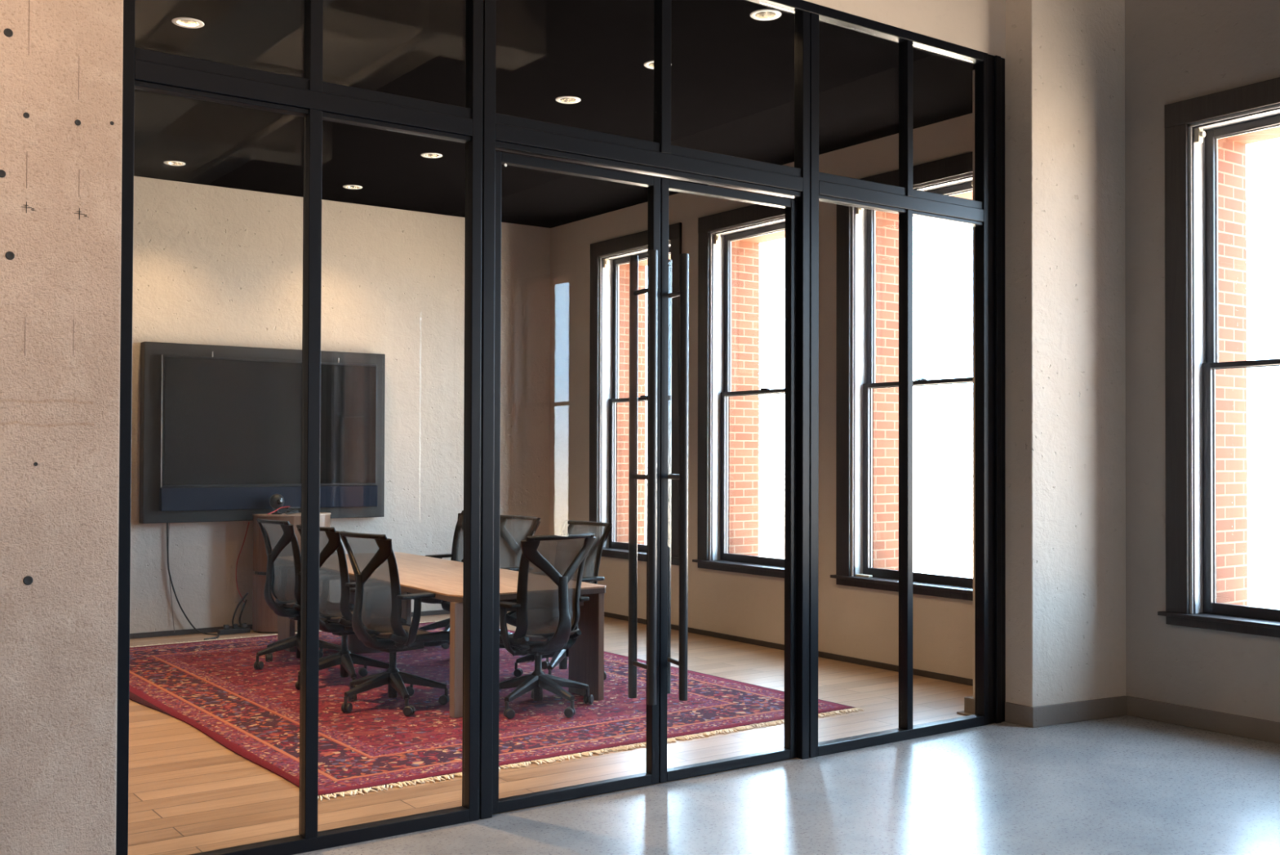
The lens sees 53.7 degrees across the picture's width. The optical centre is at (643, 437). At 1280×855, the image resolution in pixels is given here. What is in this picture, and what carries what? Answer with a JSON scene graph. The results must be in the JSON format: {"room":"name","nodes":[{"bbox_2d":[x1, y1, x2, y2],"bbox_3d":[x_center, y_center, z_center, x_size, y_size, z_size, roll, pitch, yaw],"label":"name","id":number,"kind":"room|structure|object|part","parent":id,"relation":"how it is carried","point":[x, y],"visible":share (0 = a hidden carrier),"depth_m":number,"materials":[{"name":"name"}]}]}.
{"room":"office","nodes":[
{"label":"office","id":0,"kind":"room"},
{"bbox_2d":[0,0,123,854],"bbox_3d":[-6.092,-0.770,1.760,10.152,4.750,0.217,1,-1,-36],"label":"wall column","id":1,"kind":"structure","parent":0,"point":[61,61],"depth_m":4.51,"materials":[{"name":"concrete"}]},
{"bbox_2d":[129,176,550,633],"bbox_3d":[-3.654,-0.254,11.567,6.680,4.000,0.120,1,-1,-36],"label":"wall","id":2,"kind":"structure","parent":0,"point":[213,265],"depth_m":12.15,"materials":[{"name":"paint"}]},
{"bbox_2d":[139,341,385,523],"bbox_3d":[-3.425,-0.030,11.574,2.225,1.565,0.128,1,-1,-36],"label":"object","id":3,"kind":"object","parent":2,"relation":"attached to","point":[150,352],"visible":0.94,"depth_m":11.13,"materials":[{"name":"black plastic"}]},
{"bbox_2d":[168,522,174,631],"bbox_3d":[-4.137,1.224,11.102,0.062,0.970,0.006,1,-1,-31],"label":"cable","id":4,"kind":"object","parent":3,"relation":"hanging from","point":[169,522],"visible":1,"depth_m":11.10,"materials":[{"name":"black plastic"}]},
{"bbox_2d":[235,521,249,601],"bbox_3d":[-3.620,1.130,11.430,0.117,0.733,0.040,0,-1,-19],"label":"cable","id":5,"kind":"object","parent":3,"relation":"hanging from","point":[249,522],"visible":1,"depth_m":11.41,"materials":[{"name":"red plastic"}]},
{"bbox_2d":[159,351,377,511],"bbox_3d":[-3.353,-0.054,11.495,1.992,1.400,0.075,1,-1,-36],"label":"television","id":6,"kind":"object","parent":3,"relation":"attached to","point":[234,424],"visible":0.97,"depth_m":11.37,"materials":[{"name":"metal"}]},
{"bbox_2d":[129,609,449,638],"bbox_3d":[-3.624,1.723,11.488,6.478,0.045,0.016,1,-1,-36],"label":"baseboard","id":7,"kind":"structure","parent":2,"relation":"attached to","point":[188,631],"depth_m":11.20,"materials":[{"name":"beige wood"}]},
{"bbox_2d":[133,0,974,228],"bbox_3d":[-1.778,-2.343,8.999,6.680,0.120,6.480,1,-1,-36],"label":"ceiling","id":8,"kind":"structure","parent":0,"point":[732,72],"depth_m":8.25,"materials":[{"name":"black paint"}]},
{"bbox_2d":[163,160,185,165],"bbox_3d":[-3.880,-2.313,10.479,0.172,0.094,0.172,1,-1,-36],"label":"recessed light","id":9,"kind":"object","parent":8,"relation":"in","point":[167,162],"visible":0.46,"depth_m":10.51,"materials":[{"name":"white plastic"}]},
{"bbox_2d":[171,17,204,28],"bbox_3d":[-2.538,-2.355,7.059,0.172,0.094,0.172,1,-1,-36],"label":"recessed light","id":10,"kind":"object","parent":8,"relation":"in","point":[184,22],"visible":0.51,"depth_m":7.09,"materials":[{"name":"white plastic"}]},
{"bbox_2d":[342,185,362,189],"bbox_3d":[-2.614,-2.296,11.391,0.172,0.094,0.172,1,-1,-36],"label":"recessed light","id":11,"kind":"object","parent":8,"relation":"in","point":[351,187],"visible":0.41,"depth_m":11.43,"materials":[{"name":"white plastic"}]},
{"bbox_2d":[420,152,442,158],"bbox_3d":[-1.701,-2.310,10.175,0.172,0.094,0.172,1,-1,-36],"label":"recessed light","id":12,"kind":"object","parent":8,"relation":"in","point":[430,155],"visible":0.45,"depth_m":10.21,"materials":[{"name":"white plastic"}]},
{"bbox_2d":[555,96,580,103],"bbox_3d":[-0.508,-2.328,8.570,0.172,0.094,0.172,1,-1,-36],"label":"recessed light","id":13,"kind":"object","parent":8,"relation":"in","point":[564,100],"visible":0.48,"depth_m":8.61,"materials":[{"name":"white plastic"}]},
{"bbox_2d":[643,60,671,69],"bbox_3d":[0.089,-2.337,7.792,0.172,0.094,0.172,1,-1,-36],"label":"recessed light","id":14,"kind":"object","parent":8,"relation":"in","point":[650,64],"visible":0.17,"depth_m":7.82,"materials":[{"name":"white plastic"}]},
{"bbox_2d":[750,8,781,20],"bbox_3d":[0.668,-2.347,6.902,0.172,0.094,0.172,1,-1,-36],"label":"recessed light","id":15,"kind":"object","parent":8,"relation":"in","point":[766,14],"visible":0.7,"depth_m":6.94,"materials":[{"name":"white plastic"}]},
{"bbox_2d":[115,0,1005,854],"bbox_3d":[0.087,-0.690,6.233,5.110,4.750,0.158,1,-1,-36],"label":"wall","id":16,"kind":"structure","parent":0,"point":[483,131],"depth_m":5.96,"materials":[{"name":"black metal"}]},
{"bbox_3d":[-1.944,-0.348,4.722,0.056,4.012,0.070,1,-1,-36],"label":"jamb post","id":17,"kind":"part","parent":16,"relation":"part of","materials":[{"name":"black metal"}]},
{"bbox_3d":[-1.343,-1.381,5.166,1.416,0.143,0.070,1,-1,-36],"label":"transom rail","id":18,"kind":"part","parent":16,"relation":"part of","materials":[{"name":"black metal"}]},
{"bbox_3d":[-1.353,1.638,5.125,1.416,0.055,0.070,1,-1,-36],"label":"sill rail","id":19,"kind":"part","parent":16,"relation":"part of","materials":[{"name":"black metal"}]},
{"bbox_3d":[-0.725,-0.305,5.599,0.115,3.958,0.070,1,-1,-36],"label":"post","id":20,"kind":"part","parent":16,"relation":"part of","materials":[{"name":"black metal"}]},
{"bbox_2d":[492,151,660,813],"bbox_3d":[-0.295,0.201,5.901,0.931,2.952,0.233,1,-1,-36],"label":"door","id":21,"kind":"structure","parent":16,"relation":"in","point":[651,776],"depth_m":6.02,"materials":[{"name":"black metal"}]},
{"bbox_3d":[-0.315,1.652,5.903,0.843,0.050,0.050,1,-1,-36],"label":"rail","id":22,"kind":"part","parent":21,"relation":"part of","materials":[{"name":"black metal"}]},
{"bbox_3d":[-0.306,-1.253,5.942,0.843,0.044,0.050,1,-1,-36],"label":"rail","id":23,"kind":"part","parent":21,"relation":"part of","materials":[{"name":"black metal"}]},
{"bbox_3d":[-0.002,0.188,6.112,0.043,2.160,0.234,1,-1,-29],"label":"pull handle","id":24,"kind":"part","parent":21,"relation":"part of","materials":[{"name":"black metal"}]},
{"bbox_3d":[0.075,-1.359,6.187,1.849,0.150,0.070,1,-1,-36],"label":"transom rail","id":25,"kind":"part","parent":16,"relation":"part of","materials":[{"name":"black metal"}]},
{"bbox_2d":[658,177,796,782],"bbox_3d":[0.452,0.210,6.438,0.896,2.952,0.233,1,-1,-36],"label":"door","id":26,"kind":"structure","parent":16,"relation":"in","point":[665,774],"depth_m":6.30,"materials":[{"name":"black metal"}]},
{"bbox_3d":[0.158,0.190,6.227,0.043,2.160,0.236,1,-1,-24],"label":"pull handle","id":27,"kind":"part","parent":26,"relation":"part of","materials":[{"name":"black metal"}]},
{"bbox_3d":[0.431,1.661,6.440,0.808,0.050,0.050,1,-1,-36],"label":"rail","id":28,"kind":"part","parent":26,"relation":"part of","materials":[{"name":"black metal"}]},
{"bbox_3d":[0.440,-1.243,6.480,0.808,0.044,0.050,1,-1,-36],"label":"rail","id":29,"kind":"part","parent":26,"relation":"part of","materials":[{"name":"black metal"}]},
{"bbox_3d":[0.078,-2.300,6.200,2.089,0.054,0.070,1,-1,-36],"label":"head rail","id":30,"kind":"part","parent":16,"relation":"part of","materials":[{"name":"black metal"}]},
{"bbox_3d":[0.870,-0.284,6.747,0.117,3.958,0.070,1,-1,-36],"label":"post","id":31,"kind":"part","parent":16,"relation":"part of","materials":[{"name":"black metal"}]},
{"bbox_3d":[1.457,1.675,7.148,1.347,0.055,0.070,1,-1,-36],"label":"sill rail","id":32,"kind":"part","parent":16,"relation":"part of","materials":[{"name":"black metal"}]},
{"bbox_3d":[1.467,-1.344,7.189,1.347,0.143,0.070,1,-1,-36],"label":"transom rail","id":33,"kind":"part","parent":16,"relation":"part of","materials":[{"name":"black metal"}]},
{"bbox_3d":[1.470,-2.283,7.202,1.347,0.054,0.070,1,-1,-36],"label":"head rail","id":34,"kind":"part","parent":16,"relation":"part of","materials":[{"name":"black metal"}]},
{"bbox_3d":[2.089,-0.295,7.633,0.203,4.012,0.098,1,-1,-36],"label":"jamb post","id":35,"kind":"part","parent":16,"relation":"part of","materials":[{"name":"black metal"}]},
{"bbox_2d":[128,610,1279,854],"bbox_3d":[-1.868,1.666,0.878,16.230,0.120,19.480,1,-1,-36],"label":"floor","id":36,"kind":"structure","parent":0,"point":[1125,784],"depth_m":5.98,"materials":[{"name":"concrete"}]},
{"bbox_2d":[166,522,219,639],"bbox_3d":[-3.893,1.244,11.072,0.493,0.995,0.273,0,-1,28],"label":"cable","id":37,"kind":"object","parent":36,"relation":"on","point":[167,551],"visible":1,"depth_m":11.08,"materials":[{"name":"black plastic"}]},
{"bbox_2d":[217,622,250,635],"bbox_3d":[-3.633,1.697,11.238,0.280,0.085,0.060,1,-1,-40],"label":"power strip","id":38,"kind":"object","parent":36,"relation":"on","point":[243,628],"visible":1,"depth_m":11.22,"materials":[{"name":"black plastic"}]},
{"bbox_2d":[231,592,248,626],"bbox_3d":[-3.616,1.575,11.381,0.063,0.352,0.157,-1,-1,42],"label":"cable","id":39,"kind":"object","parent":36,"relation":"on","point":[246,593],"visible":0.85,"depth_m":11.38,"materials":[{"name":"black plastic"}]},
{"bbox_2d":[252,511,330,631],"bbox_3d":[-3.155,1.213,11.481,0.690,1.043,0.295,1,-1,-36],"label":"base cabinet","id":40,"kind":"object","parent":36,"relation":"on","point":[264,619],"visible":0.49,"depth_m":11.30,"materials":[{"name":"brown wood"}]},
{"bbox_2d":[269,493,284,514],"bbox_3d":[-3.291,0.597,11.372,0.132,0.186,0.138,1,-1,-36],"label":"camera","id":41,"kind":"object","parent":40,"relation":"on","point":[276,501],"visible":1,"depth_m":11.33,"materials":[{"name":"black plastic"}]},
{"bbox_2d":[266,506,289,514],"bbox_3d":[-3.256,0.650,11.297,0.213,0.071,0.021,1,-1,-41],"label":"cable","id":42,"kind":"object","parent":40,"relation":"on","point":[284,506],"visible":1,"depth_m":11.30,"materials":[{"name":"plastic"}]},
{"bbox_2d":[284,506,301,514],"bbox_3d":[-3.115,0.657,11.427,0.264,0.063,0.092,1,-1,-36],"label":"cable","id":43,"kind":"object","parent":40,"relation":"on","point":[290,509],"visible":0.81,"depth_m":11.38,"materials":[{"name":"black plastic"}]},
{"bbox_2d":[128,620,863,800],"bbox_3d":[-1.659,1.708,9.001,3.638,0.018,5.346,1,-1,-36],"label":"rug","id":44,"kind":"object","parent":36,"relation":"on","point":[214,686],"visible":0.59,"depth_m":7.82,"materials":[{"name":"red fabric"}]},
{"bbox_2d":[253,517,354,669],"bbox_3d":[-2.576,1.159,9.511,0.701,1.098,0.709,1,-1,-41],"label":"chair","id":45,"kind":"object","parent":44,"relation":"on","point":[283,559],"visible":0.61,"depth_m":9.35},
{"bbox_3d":[-2.660,0.982,9.460,0.351,0.744,0.592,1,-1,-41],"label":"frame","id":46,"kind":"part","parent":45,"relation":"part of","materials":[{"name":"plastic"}]},
{"bbox_3d":[-2.518,1.259,9.580,0.465,0.092,0.490,1,-1,-41],"label":"seat","id":47,"kind":"part","parent":45,"relation":"part of","materials":[{"name":"black fabric"}]},
{"bbox_3d":[-2.511,1.289,9.585,0.501,0.140,0.524,1,-1,-41],"label":"seat frame","id":48,"kind":"part","parent":45,"relation":"part of","materials":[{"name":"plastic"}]},
{"bbox_3d":[-2.404,1.550,9.537,0.315,0.122,0.072,0,-1,-5],"label":"leg","id":49,"kind":"part","parent":45,"relation":"part of","materials":[{"name":"metal"}]},
{"bbox_2d":[295,524,406,689],"bbox_3d":[-2.051,1.149,8.705,0.701,1.098,0.709,1,-1,-42],"label":"chair","id":50,"kind":"object","parent":44,"relation":"on","point":[335,615],"visible":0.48,"depth_m":8.54,"materials":[{"name":"plastic"}]},
{"bbox_3d":[-2.134,0.973,8.654,0.351,0.744,0.592,1,-1,-42],"label":"frame","id":51,"kind":"part","parent":50,"relation":"part of","materials":[{"name":"plastic"}]},
{"bbox_3d":[-1.994,1.250,8.776,0.465,0.092,0.490,1,-1,-42],"label":"seat","id":52,"kind":"part","parent":50,"relation":"part of","materials":[{"name":"black fabric"}]},
{"bbox_3d":[-1.880,1.541,8.735,0.315,0.122,0.072,0,-1,-6],"label":"leg","id":53,"kind":"part","parent":50,"relation":"part of","materials":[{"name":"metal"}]},
{"bbox_3d":[-1.987,1.280,8.781,0.501,0.140,0.524,1,-1,-42],"label":"seat frame","id":54,"kind":"part","parent":50,"relation":"part of","materials":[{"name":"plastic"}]},
{"bbox_2d":[338,530,449,715],"bbox_3d":[-1.575,1.141,7.976,0.701,1.098,0.709,1,-1,-44],"label":"chair","id":55,"kind":"object","parent":44,"relation":"on","point":[377,610],"visible":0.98,"depth_m":7.82,"materials":[{"name":"plastic"}]},
{"bbox_3d":[-1.656,0.964,7.922,0.351,0.744,0.592,1,-1,-44],"label":"frame","id":56,"kind":"part","parent":55,"relation":"part of","materials":[{"name":"plastic"}]},
{"bbox_3d":[-1.514,1.272,8.054,0.501,0.140,0.524,1,-1,-44],"label":"seat frame","id":57,"kind":"part","parent":55,"relation":"part of","materials":[{"name":"plastic"}]},
{"bbox_3d":[-1.520,1.242,8.049,0.465,0.092,0.490,1,-1,-44],"label":"seat","id":58,"kind":"part","parent":55,"relation":"part of","materials":[{"name":"black fabric"}]},
{"bbox_3d":[-1.452,1.149,7.835,0.082,0.318,0.172,1,-1,-44],"label":"armrest","id":59,"kind":"part","parent":55,"relation":"part of","materials":[{"name":"plastic"}]},
{"bbox_2d":[407,510,463,648],"bbox_3d":[-1.566,1.177,10.671,0.701,1.098,0.709,1,-1,-43],"label":"chair","id":60,"kind":"object","parent":44,"relation":"on","point":[457,550],"visible":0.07,"depth_m":10.86,"materials":[{"name":"plastic"}]},
{"bbox_3d":[-1.629,1.306,10.591,0.501,0.140,0.524,1,-1,-43],"label":"seat frame","id":61,"kind":"part","parent":60,"relation":"part of","materials":[{"name":"plastic"}]},
{"bbox_3d":[-1.597,1.565,10.475,0.072,0.122,0.315,0,-1,11],"label":"leg","id":62,"kind":"part","parent":60,"relation":"part of","materials":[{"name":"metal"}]},
{"bbox_3d":[-1.483,1.003,10.729,0.351,0.744,0.592,1,-1,-43],"label":"frame","id":63,"kind":"part","parent":60,"relation":"part of","materials":[{"name":"plastic"}]},
{"bbox_2d":[277,551,605,717],"bbox_3d":[-1.631,1.341,9.302,1.080,0.738,3.400,1,-1,-34],"label":"conference table","id":64,"kind":"object","parent":44,"relation":"on","point":[417,573],"visible":0.48,"depth_m":8.29,"materials":[{"name":"brown wood"}]},
{"bbox_3d":[-2.901,1.373,10.291,0.045,0.693,0.300,1,-1,-34],"label":"leg","id":65,"kind":"part","parent":64,"relation":"part of","materials":[{"name":"brown wood"}]},
{"bbox_3d":[-2.069,1.383,10.853,0.043,0.693,0.300,1,-1,-34],"label":"leg","id":66,"kind":"part","parent":64,"relation":"part of","materials":[{"name":"brown wood"}]},
{"bbox_3d":[-1.128,1.343,7.669,0.065,0.693,0.070,1,-1,-34],"label":"leg","id":67,"kind":"part","parent":64,"relation":"part of","materials":[{"name":"brown wood"}]},
{"bbox_3d":[-0.742,1.044,7.991,0.840,0.085,0.025,1,-1,-34],"label":"apron rail","id":68,"kind":"part","parent":64,"relation":"part of","materials":[{"name":"brown wood"}]},
{"bbox_3d":[-0.378,1.354,8.351,0.043,0.693,0.380,1,-1,-34],"label":"leg","id":69,"kind":"part","parent":64,"relation":"part of","materials":[{"name":"brown wood"}]},
{"bbox_2d":[441,515,540,661],"bbox_3d":[-1.151,1.168,9.873,0.701,1.098,0.709,1,-1,-43],"label":"chair","id":70,"kind":"object","parent":44,"relation":"on","point":[513,529],"visible":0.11,"depth_m":10.01,"materials":[{"name":"plastic"}]},
{"bbox_3d":[-1.215,1.296,9.793,0.501,0.140,0.524,1,-1,-43],"label":"seat frame","id":71,"kind":"part","parent":70,"relation":"part of","materials":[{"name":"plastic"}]},
{"bbox_3d":[-1.069,0.994,9.931,0.351,0.744,0.592,1,-1,-43],"label":"frame","id":72,"kind":"part","parent":70,"relation":"part of","materials":[{"name":"plastic"}]},
{"bbox_2d":[499,532,595,718],"bbox_3d":[-0.638,1.143,7.911,0.709,1.098,0.701,1,-1,-43],"label":"chair","id":73,"kind":"object","parent":44,"relation":"on","point":[547,605],"visible":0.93,"depth_m":7.73,"materials":[{"name":"plastic"}]},
{"bbox_3d":[-0.792,1.190,7.757,0.172,0.318,0.082,1,-1,-43],"label":"armrest","id":74,"kind":"part","parent":73,"relation":"part of","materials":[{"name":"plastic"}]},
{"bbox_3d":[-0.830,1.533,7.936,0.315,0.122,0.072,0,-1,11],"label":"leg","id":75,"kind":"part","parent":73,"relation":"part of","materials":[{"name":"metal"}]},
{"bbox_3d":[-0.711,1.243,7.966,0.490,0.092,0.465,1,-1,-43],"label":"seat","id":76,"kind":"part","parent":73,"relation":"part of","materials":[{"name":"black fabric"}]},
{"bbox_3d":[-0.718,1.273,7.972,0.524,0.140,0.501,1,-1,-43],"label":"seat frame","id":77,"kind":"part","parent":73,"relation":"part of","materials":[{"name":"plastic"}]},
{"bbox_3d":[-0.582,0.966,7.831,0.592,0.744,0.351,1,-1,-43],"label":"frame","id":78,"kind":"part","parent":73,"relation":"part of","materials":[{"name":"plastic"}]},
{"bbox_3d":[-0.495,1.195,8.030,0.172,0.318,0.082,1,-1,-43],"label":"armrest","id":79,"kind":"part","parent":73,"relation":"part of","materials":[{"name":"plastic"}]},
{"bbox_2d":[506,520,612,679],"bbox_3d":[-0.576,1.159,9.092,0.701,1.098,0.709,1,-1,-42],"label":"chair","id":80,"kind":"object","parent":44,"relation":"on","point":[602,530],"visible":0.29,"depth_m":9.04,"materials":[{"name":"plastic"}]},
{"bbox_3d":[-0.641,1.288,9.012,0.501,0.140,0.524,1,-1,-42],"label":"seat frame","id":81,"kind":"part","parent":80,"relation":"part of","materials":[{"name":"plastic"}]},
{"bbox_3d":[-0.750,1.549,9.052,0.315,0.122,0.072,0,-1,-6],"label":"leg","id":82,"kind":"part","parent":80,"relation":"part of","materials":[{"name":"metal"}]},
{"bbox_3d":[-0.611,1.547,8.896,0.072,0.122,0.315,0,-1,12],"label":"leg","id":83,"kind":"part","parent":80,"relation":"part of","materials":[{"name":"metal"}]},
{"bbox_3d":[-0.492,0.985,9.149,0.351,0.744,0.592,1,-1,-42],"label":"frame","id":84,"kind":"part","parent":80,"relation":"part of","materials":[{"name":"plastic"}]},
{"bbox_2d":[549,0,1279,721],"bbox_3d":[4.713,-0.683,5.644,0.170,4.750,19.280,1,-1,-36],"label":"wall","id":85,"kind":"structure","parent":0,"point":[858,622],"depth_m":8.87,"materials":[{"name":"paint"}]},
{"bbox_2d":[589,222,681,565],"bbox_3d":[-0.036,-0.391,12.196,0.235,3.130,1.560,1,-1,-36],"label":"window","id":86,"kind":"structure","parent":85,"relation":"in","point":[604,314],"depth_m":12.65,"materials":[{"name":"brown wood"}]},
{"bbox_3d":[0.013,0.354,12.223,0.035,1.491,1.170,1,-1,-36],"label":"sash","id":87,"kind":"part","parent":86,"relation":"part of","materials":[{"name":"paint"}]},
{"bbox_3d":[0.046,-1.076,12.263,0.030,1.435,1.170,1,-1,-36],"label":"sash","id":88,"kind":"part","parent":86,"relation":"part of","materials":[{"name":"paint"}]},
{"bbox_2d":[692,196,794,577],"bbox_3d":[0.993,-0.407,10.768,0.235,3.130,1.560,1,-1,-36],"label":"window","id":89,"kind":"structure","parent":85,"relation":"in","point":[714,247],"depth_m":11.23,"materials":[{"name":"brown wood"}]},
{"bbox_3d":[1.041,0.338,10.795,0.035,1.491,1.170,1,-1,-36],"label":"sash","id":90,"kind":"part","parent":89,"relation":"part of","materials":[{"name":"glass"}]},
{"bbox_3d":[1.075,-1.093,10.835,0.030,1.435,1.170,1,-1,-36],"label":"sash","id":91,"kind":"part","parent":89,"relation":"part of","materials":[{"name":"paint"}]},
{"bbox_2d":[604,611,973,685],"bbox_3d":[0.809,1.728,10.871,0.016,0.045,6.150,1,-1,-36],"label":"baseboard","id":92,"kind":"structure","parent":85,"relation":"attached to","point":[940,676],"depth_m":9.93,"materials":[{"name":"beige wood"}]},
{"bbox_2d":[830,151,973,600],"bbox_3d":[2.015,-0.423,9.348,0.235,3.130,1.560,1,-1,-36],"label":"window","id":93,"kind":"structure","parent":85,"relation":"in","point":[855,226],"depth_m":9.81,"materials":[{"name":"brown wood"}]},
{"bbox_2d":[855,573,872,577],"bbox_3d":[1.696,1.062,9.736,0.042,0.016,0.150,1,-1,-36],"label":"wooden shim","id":94,"kind":"object","parent":93,"relation":"on","point":[856,575],"visible":1,"depth_m":9.71,"materials":[{"name":"beige wood"}]},
{"bbox_3d":[2.064,0.322,9.375,0.035,1.491,1.170,1,-1,-36],"label":"sash","id":95,"kind":"part","parent":93,"relation":"part of","materials":[{"name":"paint"}]},
{"bbox_3d":[2.097,-1.109,9.415,0.030,1.435,1.170,1,-1,-36],"label":"sash","id":96,"kind":"part","parent":93,"relation":"part of","materials":[{"name":"paint"}]},
{"bbox_2d":[1127,695,1279,743],"bbox_3d":[6.627,1.600,2.786,0.025,0.118,12.448,1,-1,-36],"label":"baseboard","id":97,"kind":"structure","parent":85,"relation":"attached to","point":[1264,730],"depth_m":7.40,"materials":[{"name":"concrete"}]},
{"bbox_2d":[1157,77,1279,637],"bbox_3d":[3.651,-0.449,7.076,0.235,3.130,1.560,1,-1,-36],"label":"window","id":98,"kind":"structure","parent":85,"relation":"in","point":[1191,150],"depth_m":7.54,"materials":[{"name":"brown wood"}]},
{"bbox_3d":[3.700,0.296,7.103,0.035,1.491,1.170,1,-1,-36],"label":"sash","id":99,"kind":"part","parent":98,"relation":"part of","materials":[{"name":"paint"}]},
{"bbox_3d":[3.733,-1.135,7.143,0.030,1.435,1.170,1,-1,-36],"label":"sash","id":100,"kind":"part","parent":98,"relation":"part of","materials":[{"name":"paint"}]},
{"bbox_2d":[615,126,1279,605],"bbox_3d":[4.867,-0.905,5.880,0.350,5.200,19.480,1,-1,-36],"label":"wall","id":101,"kind":"structure","parent":0,"point":[1231,384],"depth_m":9.93,"materials":[{"name":"red brick"}]},
{"bbox_2d":[972,0,1125,706],"bbox_3d":[2.532,-0.660,7.878,0.798,4.750,0.554,1,-1,-36],"label":"wall","id":102,"kind":"structure","parent":0,"point":[1065,309],"depth_m":7.65,"materials":[{"name":"paint"}]},
{"bbox_2d":[956,696,974,715],"bbox_3d":[2.101,1.661,7.818,0.220,0.105,0.235,1,-1,-36],"label":"baseboard","id":103,"kind":"structure","parent":102,"relation":"attached to","point":[969,701],"depth_m":7.81,"materials":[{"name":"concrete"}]},
{"bbox_2d":[1004,695,1127,727],"bbox_3d":[2.608,1.653,7.642,0.842,0.118,0.196,0,-1,-15],"label":"baseboard","id":104,"kind":"structure","parent":102,"relation":"attached to","point":[1101,708],"depth_m":7.59,"materials":[{"name":"concrete"}]}
]}

